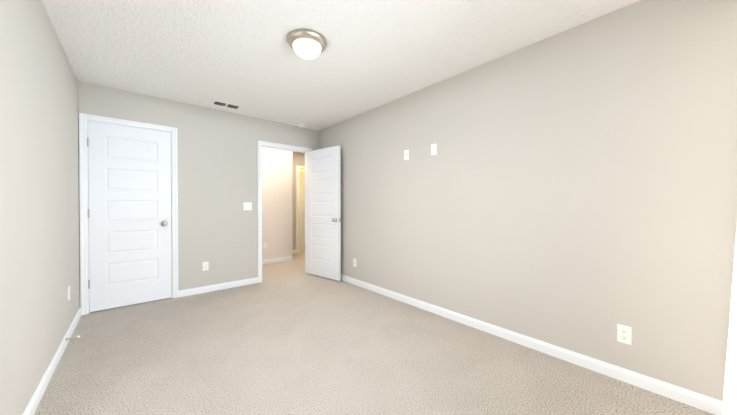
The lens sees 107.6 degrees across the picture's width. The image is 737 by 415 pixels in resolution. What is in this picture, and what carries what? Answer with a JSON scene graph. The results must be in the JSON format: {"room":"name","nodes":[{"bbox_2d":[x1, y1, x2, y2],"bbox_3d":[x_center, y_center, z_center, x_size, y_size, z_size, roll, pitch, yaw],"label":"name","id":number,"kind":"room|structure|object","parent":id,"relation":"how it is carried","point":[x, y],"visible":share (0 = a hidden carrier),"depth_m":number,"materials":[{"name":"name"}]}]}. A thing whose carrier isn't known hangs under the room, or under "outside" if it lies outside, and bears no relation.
{"room":"empty bedroom","nodes":[
{"label":"empty bedroom","id":0,"kind":"room"},
{"bbox_2d":[0,0,79,414],"bbox_3d":[-1.616,-0.080,1.106,0.115,2.440,4.630,0,1,-41],"label":"wall","id":1,"kind":"structure","parent":0,"point":[39,216],"depth_m":1.56,"materials":[{"name":"beige paint"}]},
{"bbox_2d":[22,308,80,414],"bbox_3d":[-1.568,1.098,1.157,0.013,0.083,4.400,0,1,-41],"label":"baseboard","id":2,"kind":"structure","parent":1,"relation":"attached to","point":[33,403],"depth_m":1.78,"materials":[{"name":"white wood"}]},
{"bbox_2d":[78,81,318,290],"bbox_3d":[-1.976,-0.101,3.783,2.850,2.440,0.115,0,1,-41],"label":"wall","id":3,"kind":"structure","parent":0,"point":[217,181],"depth_m":3.60,"materials":[{"name":"beige paint"}]},
{"bbox_2d":[79,113,177,315],"bbox_3d":[-2.727,0.070,3.123,0.838,2.109,0.132,0,1,-41],"label":"trim","id":4,"kind":"structure","parent":3,"relation":"attached to","point":[84,119],"depth_m":2.85,"materials":[{"name":"white wood"}]},
{"bbox_2d":[87,121,171,311],"bbox_3d":[-2.685,0.096,3.076,0.725,2.030,0.099,0,1,-41],"label":"closet door","id":5,"kind":"structure","parent":3,"relation":"in","point":[130,222],"depth_m":3.06,"materials":[{"name":"white paint"}]},
{"bbox_2d":[202,262,208,270],"bbox_3d":[-2.151,0.775,3.557,0.070,0.115,0.008,0,1,-41],"label":"outlet","id":6,"kind":"object","parent":3,"relation":"attached to","point":[205,266],"visible":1,"depth_m":3.55,"materials":[{"name":"white plastic"}]},
{"bbox_2d":[178,277,257,297],"bbox_3d":[-2.006,1.079,3.682,0.972,0.083,0.013,0,1,-41],"label":"baseboard","id":7,"kind":"structure","parent":3,"relation":"attached to","point":[203,289],"depth_m":3.63,"materials":[{"name":"white wood"}]},
{"bbox_2d":[243,202,251,209],"bbox_3d":[-1.744,-0.017,3.896,0.116,0.115,0.019,0,1,-41],"label":"light switch","id":8,"kind":"object","parent":3,"relation":"attached to","point":[247,205],"visible":1,"depth_m":3.90,"materials":[{"name":"white plastic"}]},
{"bbox_2d":[257,140,311,282],"bbox_3d":[-1.344,0.060,4.333,0.892,2.109,0.148,0,1,-41],"label":"door frame","id":9,"kind":"structure","parent":3,"relation":"attached to","point":[260,144],"depth_m":4.02,"materials":[{"name":"white wood"}]},
{"bbox_2d":[306,146,340,280],"bbox_3d":[-0.729,0.086,4.285,0.779,2.030,0.163,0,1,39],"label":"entry door","id":10,"kind":"structure","parent":9,"relation":"attached to","point":[323,202],"depth_m":4.24,"materials":[{"name":"white paint"}]},
{"bbox_2d":[262,147,292,259],"bbox_3d":[-2.637,-0.116,5.689,1.550,2.440,1.400,0,1,-41],"label":"wall","id":11,"kind":"structure","parent":0,"point":[277,200],"depth_m":5.45,"materials":[{"name":"paint"}]},
{"bbox_2d":[262,256,291,263],"bbox_3d":[-2.182,1.067,5.158,1.530,0.083,0.013,0,1,-41],"label":"baseboard","id":12,"kind":"structure","parent":11,"relation":"attached to","point":[275,260],"depth_m":5.44,"materials":[{"name":"white wood"}]},
{"bbox_2d":[292,151,304,249],"bbox_3d":[-1.372,-0.125,6.863,1.900,2.440,0.115,0,1,-41],"label":"wall","id":13,"kind":"structure","parent":0,"point":[298,158],"depth_m":6.45,"materials":[{"name":"beige paint"}]},
{"bbox_2d":[296,165,304,252],"bbox_3d":[-1.443,0.041,6.792,0.876,2.109,0.131,0,1,-41],"label":"door frame","id":14,"kind":"structure","parent":13,"relation":"attached to","point":[297,208],"depth_m":6.48,"materials":[{"name":"beige wood"}]},
{"bbox_2d":[41,0,639,130],"bbox_3d":[-0.899,-1.353,4.046,5.065,0.060,8.145,0,1,-41],"label":"ceiling","id":15,"kind":"structure","parent":0,"point":[252,63],"depth_m":2.16,"materials":[{"name":"white paint"}]},
{"bbox_2d":[210,99,241,109],"bbox_3d":[-1.824,-1.314,3.459,0.335,0.010,0.185,0,1,-41],"label":"ceiling vent","id":16,"kind":"object","parent":15,"relation":"in","point":[225,104],"visible":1,"depth_m":3.44,"materials":[{"name":"white metal"}]},
{"bbox_2d":[287,29,326,59],"bbox_3d":[-0.482,-1.240,2.121,0.306,0.136,0.306,0,1,-41],"label":"ceiling light","id":17,"kind":"object","parent":15,"relation":"attached to","point":[308,44],"visible":1,"depth_m":2.04,"materials":[{"name":"white glass"}]},
{"bbox_2d":[34,249,713,414],"bbox_3d":[-0.899,1.147,4.066,5.065,0.060,8.145,0,1,-41],"label":"floor","id":18,"kind":"structure","parent":0,"point":[291,337],"depth_m":1.95,"materials":[{"name":"carpet"}]},
{"bbox_2d":[319,0,736,400],"bbox_3d":[0.623,-0.095,3.050,0.115,2.440,4.630,0,1,-41],"label":"wall","id":19,"kind":"structure","parent":0,"point":[573,189],"depth_m":1.94,"materials":[{"name":"beige paint"}]},
{"bbox_2d":[404,150,408,159],"bbox_3d":[0.440,-0.616,3.155,0.018,0.115,0.070,0,1,-41],"label":"outlet","id":20,"kind":"object","parent":19,"relation":"attached to","point":[406,154],"visible":1,"depth_m":3.15,"materials":[{"name":"white plastic"}]},
{"bbox_2d":[431,143,436,154],"bbox_3d":[0.695,-0.619,2.869,0.008,0.115,0.070,0,1,-41],"label":"outlet","id":21,"kind":"object","parent":19,"relation":"attached to","point":[433,149],"visible":1,"depth_m":2.86,"materials":[{"name":"white plastic"}]},
{"bbox_2d":[341,274,722,414],"bbox_3d":[0.575,1.084,3.017,0.013,0.083,4.400,0,1,-41],"label":"baseboard","id":22,"kind":"structure","parent":19,"relation":"attached to","point":[687,397],"depth_m":1.94,"materials":[{"name":"white wood"}]},
{"bbox_2d":[617,324,631,344],"bbox_3d":[1.668,0.828,1.759,0.008,0.115,0.070,0,1,-41],"label":"electrical outlet","id":23,"kind":"object","parent":19,"relation":"attached to","point":[624,333],"visible":1,"depth_m":1.76,"materials":[{"name":"white plastic"}]},
{"bbox_3d":[-1.151,-0.125,6.836,1.600,2.440,3.415,0,1,-41],"label":"shell","id":24,"kind":"object","parent":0,"visible":0},
{"bbox_2d":[299,171,304,249],"bbox_3d":[-1.513,0.068,7.156,0.730,2.030,0.040,0,1,-41],"label":"trim","id":25,"kind":"structure","parent":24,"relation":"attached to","point":[301,210],"depth_m":6.95,"materials":[{"name":"beige wood"}]},
{"bbox_3d":[1.103,-1.141,0.585,2.356,0.036,0.060,0,1,-41],"label":"curtain rod","id":26,"kind":"object","parent":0,"visible":0},
{"bbox_2d":[722,229,736,414],"bbox_3d":[1.669,-0.005,1.159,0.738,2.250,0.127,0,1,-41],"label":"panel","id":27,"kind":"object","parent":26,"relation":"hanging from","point":[729,406],"visible":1,"depth_m":1.39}
]}

